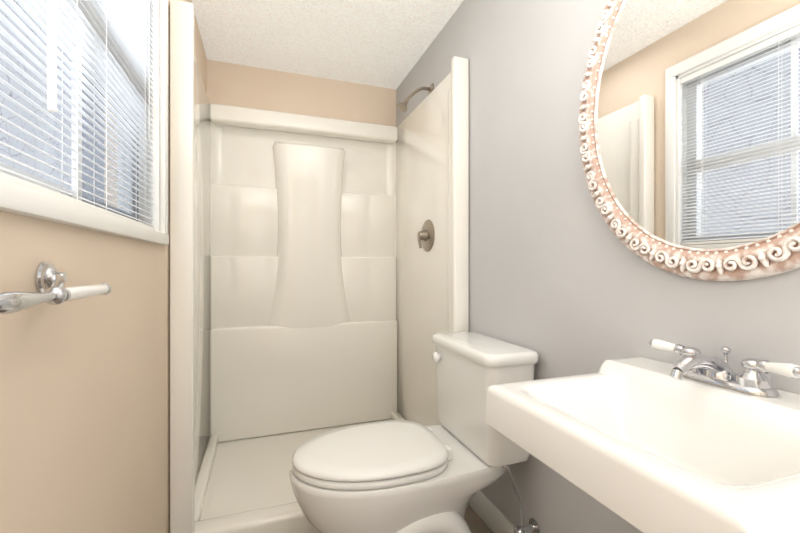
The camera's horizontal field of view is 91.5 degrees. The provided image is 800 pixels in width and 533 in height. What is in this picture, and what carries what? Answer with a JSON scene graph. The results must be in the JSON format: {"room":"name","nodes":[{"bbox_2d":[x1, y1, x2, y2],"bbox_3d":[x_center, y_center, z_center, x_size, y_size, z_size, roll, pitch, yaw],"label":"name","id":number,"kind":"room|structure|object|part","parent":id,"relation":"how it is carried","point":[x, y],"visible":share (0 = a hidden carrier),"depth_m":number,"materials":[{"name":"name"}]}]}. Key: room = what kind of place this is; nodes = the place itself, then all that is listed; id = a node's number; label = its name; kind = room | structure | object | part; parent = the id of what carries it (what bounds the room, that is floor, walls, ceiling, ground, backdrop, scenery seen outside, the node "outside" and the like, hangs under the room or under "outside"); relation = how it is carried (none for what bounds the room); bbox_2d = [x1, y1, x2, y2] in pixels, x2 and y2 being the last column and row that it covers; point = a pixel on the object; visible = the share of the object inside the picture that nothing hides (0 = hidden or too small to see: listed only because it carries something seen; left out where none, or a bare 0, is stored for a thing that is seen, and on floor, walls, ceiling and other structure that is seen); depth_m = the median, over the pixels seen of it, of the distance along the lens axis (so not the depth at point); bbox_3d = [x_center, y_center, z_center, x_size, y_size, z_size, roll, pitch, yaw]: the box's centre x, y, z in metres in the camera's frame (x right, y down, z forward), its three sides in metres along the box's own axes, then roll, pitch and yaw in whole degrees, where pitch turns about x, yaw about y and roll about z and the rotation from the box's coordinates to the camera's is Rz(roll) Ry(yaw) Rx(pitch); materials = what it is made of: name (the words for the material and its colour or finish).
{"room":"bathroom","nodes":[
{"label":"bathroom","id":0,"kind":"room"},
{"bbox_2d":[0,0,206,532],"bbox_3d":[-0.593,-0.080,0.596,0.140,2.160,3.560,0,0,-20],"label":"wall","id":1,"kind":"structure","parent":0,"point":[84,415],"depth_m":0.69,"materials":[{"name":"beige paint"}]},
{"bbox_2d":[0,262,111,314],"bbox_3d":[-0.444,0.020,0.482,0.063,0.054,0.309,0,0,-20],"label":"towel bar","id":2,"kind":"object","parent":1,"relation":"attached to","point":[50,280],"visible":1,"depth_m":0.49,"materials":[{"name":"silver metal"}]},
{"bbox_2d":[0,0,168,244],"bbox_3d":[-0.599,-0.525,0.705,0.111,0.919,1.060,0,0,-20],"label":"window","id":3,"kind":"structure","parent":1,"relation":"in","point":[107,44],"depth_m":0.79,"materials":[{"name":"white"}]},
{"bbox_2d":[207,59,395,126],"bbox_3d":[-0.573,-0.080,2.428,1.120,2.160,0.120,0,0,-20],"label":"wall","id":4,"kind":"structure","parent":0,"point":[232,84],"depth_m":2.35,"materials":[{"name":"beige paint"}]},
{"bbox_2d":[191,0,463,89],"bbox_3d":[-0.009,-1.210,0.803,1.380,0.100,3.560,0,0,-20],"label":"ceiling","id":5,"kind":"structure","parent":0,"point":[382,43],"depth_m":1.95,"materials":[{"name":"white paint"}]},
{"bbox_2d":[465,504,492,532],"bbox_3d":[-0.009,1.050,0.803,1.380,0.100,3.560,0,0,-20],"label":"floor","id":6,"kind":"structure","parent":0,"point":[475,522],"depth_m":1.52,"materials":[{"name":"tile"}]},
{"bbox_2d":[170,0,468,532],"bbox_3d":[-0.392,0.060,1.915,1.112,1.880,0.960,0,0,-20],"label":"shower surround","id":7,"kind":"object","parent":6,"relation":"on","point":[319,275],"visible":0.92,"depth_m":2.17,"materials":[{"name":"white plastic"}]},
{"bbox_2d":[289,331,539,532],"bbox_3d":[0.025,0.631,1.287,0.752,0.737,0.438,0,0,-20],"label":"toilet","id":8,"kind":"object","parent":6,"relation":"on","point":[397,476],"visible":1,"depth_m":1.17,"materials":[{"name":"white ceramic"}]},
{"bbox_3d":[-0.094,0.590,1.245,0.486,0.050,0.364,0,0,-19],"label":"seat","id":9,"kind":"part","parent":8,"relation":"part of","materials":[{"name":"white plastic"}]},
{"bbox_3d":[0.138,0.345,1.486,0.023,0.040,0.040,0,0,-19],"label":"flush knob","id":10,"kind":"part","parent":8,"relation":"part of","materials":[{"name":"white plastic"}]},
{"bbox_2d":[396,0,799,532],"bbox_3d":[0.585,-0.080,1.014,0.120,2.160,3.560,0,0,-20],"label":"wall","id":11,"kind":"structure","parent":0,"point":[564,280],"depth_m":1.18,"materials":[{"name":"grey paint"}]},
{"bbox_2d":[396,84,433,111],"bbox_3d":[0.074,-0.864,1.989,0.191,0.162,0.060,0,0,-20],"label":"shower head","id":12,"kind":"object","parent":11,"relation":"attached to","point":[401,106],"visible":1,"depth_m":1.98},
{"bbox_2d":[468,490,514,532],"bbox_3d":[0.684,0.950,0.534,0.014,0.100,2.350,0,0,-20],"label":"baseboard","id":13,"kind":"structure","parent":11,"relation":"attached to","point":[492,516],"depth_m":1.48,"materials":[{"name":"white wood"}]},
{"bbox_2d":[486,339,799,532],"bbox_3d":[0.437,0.279,0.637,0.404,0.268,0.450,0,0,-20],"label":"wall-mounted sink","id":14,"kind":"object","parent":11,"relation":"attached to","point":[694,440],"visible":1,"depth_m":0.62,"materials":[{"name":"white ceramic"}]},
{"bbox_2d":[648,339,799,397],"bbox_3d":[0.531,0.176,0.684,0.148,0.064,0.244,0,0,-19],"label":"faucet","id":15,"kind":"object","parent":14,"relation":"on","point":[697,372],"depth_m":0.67,"materials":[{"name":"silver metal"}]},
{"bbox_2d":[578,0,799,280],"bbox_3d":[0.597,-0.379,0.742,0.036,0.814,0.674,0,0,-20],"label":"mirror","id":16,"kind":"object","parent":11,"relation":"attached to","point":[689,126],"visible":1,"depth_m":0.77,"materials":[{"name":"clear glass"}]},
{"label":"outside","id":17,"kind":"structure","parent":0,"visible":0},
{"bbox_2d":[0,0,103,202],"bbox_3d":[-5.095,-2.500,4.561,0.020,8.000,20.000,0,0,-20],"label":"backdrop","id":18,"kind":"structure","parent":17,"point":[19,157],"depth_m":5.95,"materials":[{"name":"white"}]}
]}

